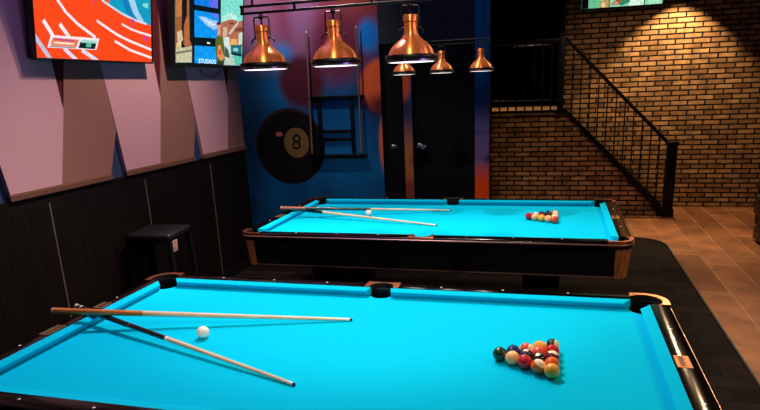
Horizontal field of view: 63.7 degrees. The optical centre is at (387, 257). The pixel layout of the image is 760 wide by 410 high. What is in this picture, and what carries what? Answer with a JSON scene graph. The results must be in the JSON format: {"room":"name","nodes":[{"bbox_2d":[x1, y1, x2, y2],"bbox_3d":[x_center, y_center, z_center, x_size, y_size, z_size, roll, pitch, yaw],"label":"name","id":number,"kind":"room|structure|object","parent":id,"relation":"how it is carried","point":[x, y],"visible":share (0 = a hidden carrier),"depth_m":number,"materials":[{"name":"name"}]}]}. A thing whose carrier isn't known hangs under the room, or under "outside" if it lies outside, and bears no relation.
{"room":"games hall","nodes":[
{"label":"games hall","id":0,"kind":"room"},
{"bbox_2d":[0,131,200,203],"bbox_3d":[-3.227,-0.941,2.835,1.376,4.200,7.760,2,16,15],"label":"wall","id":1,"kind":"structure","parent":0,"point":[117,169],"depth_m":4.62,"materials":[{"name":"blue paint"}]},
{"bbox_2d":[0,0,115,201],"bbox_3d":[-2.226,-1.426,3.778,0.035,2.053,1.287,2,16,15],"label":"wall panel","id":2,"kind":"object","parent":1,"relation":"attached to","point":[58,131],"visible":0.88,"depth_m":3.93,"materials":[{"name":"paint"}]},
{"bbox_2d":[23,0,152,63],"bbox_3d":[-2.008,-1.702,4.194,0.179,0.690,1.174,2,16,15],"label":"television","id":3,"kind":"object","parent":2,"relation":"attached to","point":[118,31],"visible":1,"depth_m":4.14,"materials":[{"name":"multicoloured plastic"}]},
{"bbox_2d":[48,203,71,317],"bbox_3d":[-2.179,0.207,4.140,0.004,1.165,0.012,2,16,15],"label":"trim","id":4,"kind":"structure","parent":1,"relation":"attached to","point":[48,203],"depth_m":4.08,"materials":[{"name":"grey metal"}]},
{"bbox_2d":[0,150,252,351],"bbox_3d":[-2.480,0.490,3.099,0.020,1.245,7.660,2,16,15],"label":"wainscoting","id":5,"kind":"structure","parent":1,"relation":"attached to","point":[92,222],"depth_m":4.50,"materials":[{"name":"black wood"}]},
{"bbox_2d":[144,180,151,224],"bbox_3d":[-1.923,-0.062,5.065,0.004,1.165,0.012,2,16,15],"label":"trim","id":6,"kind":"structure","parent":1,"relation":"attached to","point":[144,180],"depth_m":4.96,"materials":[{"name":"grey metal"}]},
{"bbox_2d":[100,0,195,175],"bbox_3d":[-1.948,-1.718,4.779,0.035,2.053,1.285,2,16,15],"label":"wall panel","id":7,"kind":"object","parent":1,"relation":"attached to","point":[151,106],"visible":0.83,"depth_m":4.97,"materials":[{"name":"paint"}]},
{"bbox_2d":[172,239,177,251],"bbox_3d":[-1.849,-0.109,5.325,0.008,0.116,0.072,2,16,15],"label":"tag","id":8,"kind":"object","parent":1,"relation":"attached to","point":[175,245],"visible":0.63,"depth_m":5.33,"materials":[{"name":"white"}]},
{"bbox_2d":[185,66,245,158],"bbox_3d":[-1.693,-1.985,5.697,0.035,2.053,1.105,2,16,15],"label":"wall panel","id":9,"kind":"object","parent":1,"relation":"attached to","point":[216,105],"visible":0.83,"depth_m":5.89,"materials":[{"name":"paint"}]},
{"bbox_2d":[165,0,243,67],"bbox_3d":[-1.633,-2.084,5.544,0.179,0.690,1.224,2,16,15],"label":"television","id":10,"kind":"object","parent":9,"relation":"attached to","point":[198,33],"visible":0.93,"depth_m":5.45,"materials":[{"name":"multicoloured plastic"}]},
{"bbox_2d":[210,164,222,273],"bbox_3d":[-1.667,-0.330,5.986,0.004,1.165,0.012,2,16,15],"label":"trim","id":11,"kind":"structure","parent":1,"relation":"attached to","point":[210,164],"depth_m":5.97,"materials":[{"name":"grey metal"}]},
{"bbox_2d":[219,259,252,276],"bbox_3d":[-2.441,1.046,3.249,0.014,0.090,7.660,2,16,15],"label":"baseboard","id":12,"kind":"structure","parent":1,"relation":"attached to","point":[232,272],"depth_m":6.39,"materials":[{"name":"black paint"}]},
{"bbox_2d":[377,0,490,198],"bbox_3d":[-0.652,-2.303,7.324,3.735,4.200,0.150,2,16,15],"label":"wall","id":13,"kind":"structure","parent":0,"point":[439,19],"depth_m":6.84,"materials":[{"name":"blue paint"}]},
{"bbox_2d":[237,0,384,226],"bbox_3d":[-1.275,-2.340,7.401,2.450,4.080,0.006,2,16,15],"label":"mural","id":14,"kind":"object","parent":13,"relation":"attached to","point":[281,171],"visible":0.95,"depth_m":7.48,"materials":[{"name":"blue paint"}]},
{"bbox_2d":[284,128,308,157],"bbox_3d":[-1.132,-1.427,7.625,0.336,0.370,0.001,2,16,15],"label":"circle","id":15,"kind":"object","parent":14,"relation":"attached to","point":[288,140],"depth_m":7.63,"materials":[{"name":"beige paint"}]},
{"bbox_2d":[308,95,366,156],"bbox_3d":[-0.622,-1.583,7.402,0.740,0.730,0.062,2,16,15],"label":"cue rack","id":16,"kind":"object","parent":13,"relation":"attached to","point":[318,98],"visible":1,"depth_m":7.41,"materials":[{"name":"black wood"}]},
{"bbox_2d":[306,30,313,154],"bbox_3d":[-0.940,-1.966,7.367,0.029,1.450,0.029,3,16,15],"label":"pool cue","id":17,"kind":"object","parent":16,"relation":"on","point":[310,116],"visible":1,"depth_m":7.38,"materials":[{"name":"black wood"}]},
{"bbox_2d":[309,154,366,156],"bbox_3d":[-0.608,-1.246,7.496,0.740,0.030,0.062,2,16,15],"label":"shelf","id":18,"kind":"object","parent":16,"relation":"attached to","point":[314,155],"depth_m":7.47,"materials":[{"name":"black metal"}]},
{"bbox_2d":[356,25,362,153],"bbox_3d":[-0.334,-1.956,7.201,0.029,1.470,0.029,2,16,15],"label":"pool cue","id":19,"kind":"object","parent":16,"relation":"on","point":[360,124],"visible":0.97,"depth_m":7.24,"materials":[{"name":"black wood"}]},
{"bbox_2d":[381,44,405,197],"bbox_3d":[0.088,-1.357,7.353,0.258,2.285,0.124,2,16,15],"label":"door","id":20,"kind":"structure","parent":13,"relation":"in","point":[392,85],"depth_m":7.31,"materials":[{"name":"black paint"}]},
{"bbox_2d":[400,2,414,197],"bbox_3d":[0.217,-2.267,7.009,0.102,4.130,0.004,2,16,15],"label":"strip","id":21,"kind":"object","parent":13,"relation":"attached to","point":[407,94],"visible":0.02,"depth_m":7.22,"materials":[{"name":"paint"}]},
{"bbox_2d":[412,40,474,197],"bbox_3d":[0.669,-1.338,7.197,0.726,2.285,0.124,2,16,15],"label":"door","id":22,"kind":"structure","parent":13,"relation":"in","point":[443,103],"depth_m":7.15,"materials":[{"name":"black paint"}]},
{"bbox_2d":[475,0,489,198],"bbox_3d":[1.052,-2.239,6.785,0.160,4.130,0.004,2,16,15],"label":"strip","id":23,"kind":"object","parent":13,"relation":"attached to","point":[481,77],"visible":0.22,"depth_m":6.95,"materials":[{"name":"paint"}]},
{"bbox_2d":[234,206,759,409],"bbox_3d":[0.246,0.732,4.319,7.420,0.104,11.400,2,16,15],"label":"floor","id":24,"kind":"structure","parent":0,"point":[652,269],"depth_m":5.75,"materials":[{"name":"brown tile"}]},
{"bbox_2d":[125,224,198,287],"bbox_3d":[-1.764,0.181,4.868,0.406,0.830,0.406,0,16,8],"label":"bar stool","id":25,"kind":"object","parent":24,"relation":"on","point":[150,234],"visible":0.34,"depth_m":4.69,"materials":[{"name":"black leather"}]},
{"bbox_2d":[0,272,721,409],"bbox_3d":[-0.194,0.729,2.716,2.823,0.807,1.553,2,16,15],"label":"pool table","id":26,"kind":"object","parent":24,"relation":"on","point":[403,346],"visible":0.96,"depth_m":2.56,"materials":[{"name":"teal fabric"}]},
{"bbox_2d":[0,281,159,372],"bbox_3d":[-1.458,0.324,2.949,0.046,0.042,1.239,2,16,15],"label":"cushion","id":27,"kind":"object","parent":26,"relation":"on","point":[21,357],"depth_m":2.84,"materials":[{"name":"teal fabric"}]},
{"bbox_2d":[0,386,216,409],"bbox_3d":[-1.003,0.522,2.171,1.186,0.042,0.046,2,16,15],"label":"cushion","id":28,"kind":"object","parent":26,"relation":"on","point":[3,390],"depth_m":2.16,"materials":[{"name":"teal fabric"}]},
{"bbox_2d":[74,304,295,385],"bbox_3d":[-0.956,0.358,2.689,1.480,0.077,0.029,8,19,33],"label":"pool cue","id":29,"kind":"object","parent":26,"relation":"on","point":[106,317],"visible":0.9,"depth_m":2.62,"materials":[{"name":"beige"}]},
{"bbox_2d":[51,308,351,320],"bbox_3d":[-0.888,0.271,2.923,1.441,0.111,0.032,-2,16,2],"label":"pool cue","id":30,"kind":"object","parent":26,"relation":"on","point":[69,311],"visible":1,"depth_m":2.91,"materials":[{"name":"brown wood"}]},
{"bbox_2d":[196,326,209,338],"bbox_3d":[-0.835,0.340,2.772,0.057,0.057,0.057,2,16,15],"label":"cue ball","id":31,"kind":"object","parent":26,"relation":"on","point":[202,332],"visible":1,"depth_m":2.75,"materials":[{"name":"white plastic"}]},
{"bbox_2d":[176,278,370,295],"bbox_3d":[-0.664,0.167,3.393,1.186,0.042,0.046,2,16,15],"label":"cushion","id":32,"kind":"object","parent":26,"relation":"on","point":[205,284],"depth_m":3.38,"materials":[{"name":"teal fabric"}]},
{"bbox_2d":[493,347,506,360],"bbox_3d":[0.447,0.384,2.425,0.057,0.057,0.057,2,16,15],"label":"ball","id":33,"kind":"object","parent":26,"relation":"on","point":[499,353],"visible":0.94,"depth_m":2.40,"materials":[{"name":"green plastic"}]},
{"bbox_2d":[391,288,630,308],"bbox_3d":[0.585,0.208,3.058,1.186,0.042,0.046,2,16,15],"label":"cushion","id":34,"kind":"object","parent":26,"relation":"on","point":[476,297],"depth_m":3.05,"materials":[{"name":"teal fabric"}]},
{"bbox_2d":[505,351,519,365],"bbox_3d":[0.488,0.393,2.385,0.057,0.057,0.057,2,16,15],"label":"ball","id":35,"kind":"object","parent":26,"relation":"on","point":[511,357],"visible":0.95,"depth_m":2.37,"materials":[{"name":"plastic"}]},
{"bbox_2d":[506,345,519,353],"bbox_3d":[0.502,0.378,2.439,0.057,0.057,0.057,2,16,15],"label":"ball","id":36,"kind":"object","parent":26,"relation":"on","point":[511,347],"visible":0.57,"depth_m":2.42,"materials":[{"name":"blue plastic"}]},
{"bbox_2d":[517,355,531,369],"bbox_3d":[0.528,0.403,2.345,0.057,0.057,0.057,2,16,15],"label":"ball","id":37,"kind":"object","parent":26,"relation":"on","point":[524,361],"visible":0.9,"depth_m":2.33,"materials":[{"name":"red plastic"}]},
{"bbox_2d":[519,349,532,356],"bbox_3d":[0.543,0.387,2.399,0.057,0.058,0.057,2,16,15],"label":"ball","id":38,"kind":"object","parent":26,"relation":"on","point":[528,352],"visible":0.48,"depth_m":2.38,"materials":[{"name":"purple plastic"}]},
{"bbox_2d":[519,343,533,350],"bbox_3d":[0.558,0.371,2.453,0.057,0.057,0.057,7,18,31],"label":"ball","id":39,"kind":"object","parent":26,"relation":"on","point":[529,346],"visible":0.52,"depth_m":2.44,"materials":[{"name":"red plastic"}]},
{"bbox_2d":[530,359,545,373],"bbox_3d":[0.569,0.412,2.305,0.057,0.057,0.057,11,20,39],"label":"ball","id":40,"kind":"object","parent":26,"relation":"on","point":[537,366],"visible":0.98,"depth_m":2.29,"materials":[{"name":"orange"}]},
{"bbox_2d":[531,353,545,361],"bbox_3d":[0.584,0.396,2.359,0.057,0.057,0.057,2,16,15],"label":"ball","id":41,"kind":"object","parent":26,"relation":"on","point":[541,356],"visible":0.62,"depth_m":2.34,"materials":[{"name":"black plastic"}]},
{"bbox_2d":[532,346,545,354],"bbox_3d":[0.599,0.381,2.413,0.057,0.057,0.057,2,16,15],"label":"ball","id":42,"kind":"object","parent":26,"relation":"on","point":[538,349],"visible":0.59,"depth_m":2.40,"materials":[{"name":"red plastic"}]},
{"bbox_2d":[533,341,546,348],"bbox_3d":[0.614,0.365,2.466,0.057,0.057,0.057,2,16,15],"label":"ball","id":43,"kind":"object","parent":26,"relation":"on","point":[537,343],"visible":0.44,"depth_m":2.45,"materials":[{"name":"orange plastic"}]},
{"bbox_2d":[544,363,559,378],"bbox_3d":[0.610,0.421,2.266,0.057,0.057,0.057,2,16,15],"label":"ball","id":44,"kind":"object","parent":26,"relation":"on","point":[551,370],"visible":1,"depth_m":2.25,"materials":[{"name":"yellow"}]},
{"bbox_2d":[545,357,559,366],"bbox_3d":[0.625,0.406,2.319,0.057,0.057,0.057,2,16,15],"label":"ball","id":45,"kind":"object","parent":26,"relation":"on","point":[548,360],"visible":0.63,"depth_m":2.30,"materials":[{"name":"orange plastic"}]},
{"bbox_2d":[545,350,559,359],"bbox_3d":[0.639,0.390,2.373,0.057,0.057,0.057,7,18,31],"label":"ball","id":46,"kind":"object","parent":26,"relation":"on","point":[551,353],"visible":0.57,"depth_m":2.36,"materials":[{"name":"red plastic"}]},
{"bbox_2d":[545,344,559,353],"bbox_3d":[0.654,0.374,2.427,0.057,0.057,0.057,2,16,15],"label":"ball","id":47,"kind":"object","parent":26,"relation":"on","point":[551,346],"visible":0.48,"depth_m":2.41,"materials":[{"name":"red plastic"}]},
{"bbox_2d":[545,339,559,347],"bbox_3d":[0.669,0.359,2.480,0.057,0.057,0.057,12,21,42],"label":"ball","id":48,"kind":"object","parent":26,"relation":"on","point":[550,341],"visible":0.44,"depth_m":2.46,"materials":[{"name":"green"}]},
{"bbox_2d":[640,305,692,409],"bbox_3d":[1.039,0.407,2.280,0.046,0.042,1.239,2,16,15],"label":"cushion","id":49,"kind":"object","parent":26,"relation":"on","point":[675,390],"depth_m":2.29,"materials":[{"name":"teal fabric"}]},
{"bbox_2d":[243,197,634,290],"bbox_3d":[0.442,0.039,5.088,2.823,0.807,1.553,2,16,15],"label":"pool table","id":50,"kind":"object","parent":24,"relation":"on","point":[590,237],"visible":0.85,"depth_m":4.51,"materials":[{"name":"teal fabric"}]},
{"bbox_2d":[258,200,318,231],"bbox_3d":[-0.821,-0.366,5.322,0.046,0.042,1.239,2,16,15],"label":"cushion","id":51,"kind":"object","parent":50,"relation":"on","point":[290,216],"depth_m":5.16,"materials":[{"name":"teal fabric"}]},
{"bbox_2d":[282,231,414,235],"bbox_3d":[-0.367,-0.167,4.544,1.186,0.042,0.046,2,16,15],"label":"cushion","id":52,"kind":"object","parent":50,"relation":"on","point":[282,231],"depth_m":4.52,"materials":[{"name":"teal fabric"}]},
{"bbox_2d":[292,210,436,225],"bbox_3d":[-0.235,-0.342,5.083,1.400,0.077,0.030,6,18,27],"label":"pool cue","id":53,"kind":"object","parent":50,"relation":"on","point":[311,211],"visible":0.91,"depth_m":5.07,"materials":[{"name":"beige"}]},
{"bbox_2d":[280,206,450,210],"bbox_3d":[-0.182,-0.419,5.288,1.473,0.111,0.029,-3,16,-1],"label":"pool cue","id":54,"kind":"object","parent":50,"relation":"on","point":[281,207],"visible":0.98,"depth_m":5.28,"materials":[{"name":"beige wood"}]},
{"bbox_2d":[365,210,371,215],"bbox_3d":[-0.161,-0.380,5.246,0.057,0.057,0.057,2,16,15],"label":"cue ball","id":55,"kind":"object","parent":50,"relation":"on","point":[368,212],"visible":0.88,"depth_m":5.22,"materials":[{"name":"white plastic"}]},
{"bbox_2d":[326,199,446,204],"bbox_3d":[-0.028,-0.523,5.765,1.186,0.042,0.046,2,16,15],"label":"cushion","id":56,"kind":"object","parent":50,"relation":"on","point":[328,201],"depth_m":5.75,"materials":[{"name":"teal fabric"}]},
{"bbox_2d":[434,234,603,238],"bbox_3d":[0.882,-0.126,4.209,1.186,0.042,0.046,2,16,15],"label":"cushion","id":57,"kind":"object","parent":50,"relation":"on","point":[434,234],"depth_m":4.20,"materials":[{"name":"teal fabric"}]},
{"bbox_2d":[459,200,594,205],"bbox_3d":[1.221,-0.481,5.430,1.186,0.042,0.046,2,16,15],"label":"cushion","id":58,"kind":"object","parent":50,"relation":"on","point":[461,202],"depth_m":5.42,"materials":[{"name":"teal fabric"}]},
{"bbox_2d":[525,213,531,219],"bbox_3d":[1.126,-0.327,4.866,0.057,0.057,0.057,2,16,15],"label":"ball","id":59,"kind":"object","parent":50,"relation":"on","point":[528,215],"visible":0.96,"depth_m":4.85,"materials":[{"name":"red plastic"}]},
{"bbox_2d":[531,213,538,220],"bbox_3d":[1.167,-0.318,4.826,0.057,0.057,0.057,2,16,15],"label":"ball","id":60,"kind":"object","parent":50,"relation":"on","point":[534,216],"visible":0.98,"depth_m":4.81,"materials":[{"name":"white plastic"}]},
{"bbox_2d":[538,214,544,221],"bbox_3d":[1.208,-0.308,4.787,0.057,0.057,0.057,2,16,15],"label":"ball","id":61,"kind":"object","parent":50,"relation":"on","point":[541,217],"visible":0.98,"depth_m":4.77,"materials":[{"name":"yellow plastic"}]},
{"bbox_2d":[544,215,551,221],"bbox_3d":[1.248,-0.299,4.747,0.057,0.057,0.057,2,16,15],"label":"ball","id":62,"kind":"object","parent":50,"relation":"on","point":[547,218],"visible":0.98,"depth_m":4.73,"materials":[{"name":"plastic"}]},
{"bbox_2d":[551,216,558,222],"bbox_3d":[1.289,-0.290,4.707,0.057,0.057,0.057,2,16,15],"label":"ball","id":63,"kind":"object","parent":50,"relation":"on","point":[554,219],"visible":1,"depth_m":4.69,"materials":[{"name":"red plastic"}]},
{"bbox_2d":[600,202,618,240],"bbox_3d":[1.676,-0.283,4.652,0.046,0.042,1.239,2,16,15],"label":"cushion","id":64,"kind":"object","parent":50,"relation":"on","point":[608,222],"depth_m":4.52,"materials":[{"name":"teal fabric"}]},
{"bbox_2d":[555,109,660,215],"bbox_3d":[3.059,-1.362,8.543,1.410,1.435,0.678,2,16,15],"label":"staircase","id":65,"kind":"structure","parent":24,"relation":"on","point":[647,195],"depth_m":8.20,"materials":[{"name":"black metal"}]},
{"bbox_2d":[566,37,679,216],"bbox_3d":[3.075,-1.716,8.081,1.463,2.363,0.150,2,16,15],"label":"stair railing","id":66,"kind":"object","parent":65,"relation":"attached to","point":[667,210],"visible":1,"depth_m":8.03,"materials":[{"name":"black metal"}]},
{"bbox_2d":[632,236,759,388],"bbox_3d":[1.159,0.919,3.319,1.912,0.021,8.712,2,16,15],"label":"trim","id":67,"kind":"structure","parent":24,"relation":"on","point":[748,369],"depth_m":4.67,"materials":[{"name":"black"}]},
{"bbox_2d":[753,180,759,242],"bbox_3d":[4.271,-0.633,6.469,0.550,1.050,0.630,2,16,15],"label":"lounge chair","id":68,"kind":"object","parent":24,"relation":"on","point":[756,231],"visible":1,"depth_m":6.73,"materials":[{"name":"brown leather"}]},
{"bbox_2d":[491,95,556,114],"bbox_3d":[1.629,-3.202,12.977,3.955,0.105,8.900,2,16,15],"label":"platform","id":69,"kind":"object","parent":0,"point":[503,100],"depth_m":11.25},
{"bbox_2d":[512,45,550,99],"bbox_3d":[3.227,-4.099,13.619,0.880,1.148,0.880,2,16,15],"label":"bar table","id":70,"kind":"object","parent":69,"relation":"on","point":[528,46],"visible":0.82,"depth_m":13.55,"materials":[{"name":"grey metal"}]},
{"bbox_2d":[491,0,562,97],"bbox_3d":[2.728,-5.810,16.762,3.950,2.800,0.100,2,16,15],"label":"wall","id":71,"kind":"structure","parent":0,"point":[511,20],"depth_m":16.45,"materials":[{"name":"black paint"}]},
{"bbox_2d":[562,0,565,32],"bbox_3d":[3.646,-4.630,12.404,0.145,2.800,8.150,2,16,15],"label":"wall","id":72,"kind":"structure","parent":0,"point":[564,1],"depth_m":11.39,"materials":[{"name":"black paint"}]},
{"bbox_2d":[490,113,655,214],"bbox_3d":[2.511,-1.282,8.440,2.430,1.380,0.100,2,16,15],"label":"brick wall","id":73,"kind":"structure","parent":0,"point":[533,156],"depth_m":8.43,"materials":[{"name":"brick"}]},
{"bbox_2d":[491,33,566,113],"bbox_3d":[1.853,-2.447,8.208,1.025,1.000,0.100,2,16,15],"label":"railing","id":74,"kind":"object","parent":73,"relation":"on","point":[562,36],"visible":0.86,"depth_m":8.15,"materials":[{"name":"black metal"}]},
{"bbox_2d":[563,0,759,206],"bbox_3d":[3.863,-2.787,8.380,2.765,4.200,0.200,2,16,15],"label":"brick wall","id":75,"kind":"structure","parent":0,"point":[691,68],"depth_m":8.42,"materials":[{"name":"brown brick"}]},
{"bbox_2d":[580,0,663,9],"bbox_3d":[3.138,-3.668,8.165,1.044,0.624,0.100,2,16,15],"label":"television","id":76,"kind":"object","parent":75,"relation":"attached to","point":[585,4],"visible":1,"depth_m":8.22,"materials":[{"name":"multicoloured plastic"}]},
{"bbox_3d":[1.143,-4.525,7.013,7.420,0.100,19.700,2,16,15],"label":"ceiling","id":77,"kind":"structure","parent":0,"visible":0},
{"bbox_2d":[239,0,431,14],"bbox_3d":[-0.243,-1.917,1.959,0.744,2.088,0.012,2,16,15],"label":"bar","id":78,"kind":"object","parent":77,"relation":"hanging from","point":[371,2],"visible":1,"depth_m":2.26,"materials":[{"name":"black metal"}]},
{"bbox_2d":[240,14,290,70],"bbox_3d":[-0.476,-0.825,2.340,0.191,0.205,0.194,2,16,15],"label":"pendant lamp","id":79,"kind":"object","parent":78,"relation":"hanging from","point":[263,56],"visible":1,"depth_m":2.31,"materials":[{"name":"orange metal"}]},
{"bbox_2d":[310,8,361,66],"bbox_3d":[-0.197,-0.816,2.265,0.191,0.205,0.194,2,16,15],"label":"pendant lamp","id":80,"kind":"object","parent":78,"relation":"hanging from","point":[334,53],"visible":1,"depth_m":2.23,"materials":[{"name":"orange metal"}]},
{"bbox_2d":[385,2,437,62],"bbox_3d":[0.084,-0.806,2.190,0.191,0.205,0.194,2,16,15],"label":"pendant lamp","id":81,"kind":"object","parent":78,"relation":"hanging from","point":[411,48],"visible":1,"depth_m":2.16,"materials":[{"name":"orange metal"}]},
{"bbox_2d":[393,0,490,45],"bbox_3d":[0.366,-2.608,4.339,0.744,2.088,0.012,2,16,15],"label":"bar","id":82,"kind":"object","parent":77,"relation":"hanging from","point":[460,40],"visible":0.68,"depth_m":4.57,"materials":[{"name":"black metal"}]},
{"bbox_2d":[392,63,415,74],"bbox_3d":[0.125,-1.516,4.722,0.191,0.205,0.194,2,16,15],"label":"pendant lamp","id":83,"kind":"object","parent":82,"relation":"hanging from","point":[401,68],"visible":0.63,"depth_m":4.68,"materials":[{"name":"orange metal"}]},
{"bbox_2d":[429,45,453,73],"bbox_3d":[0.411,-1.506,4.645,0.191,0.205,0.194,2,16,15],"label":"pendant lamp","id":84,"kind":"object","parent":82,"relation":"hanging from","point":[441,66],"visible":0.99,"depth_m":4.61,"materials":[{"name":"orange metal"}]},
{"bbox_2d":[468,43,493,71],"bbox_3d":[0.700,-1.497,4.568,0.191,0.205,0.194,2,16,15],"label":"pendant lamp","id":85,"kind":"object","parent":82,"relation":"hanging from","point":[481,64],"visible":1,"depth_m":4.54,"materials":[{"name":"orange metal"}]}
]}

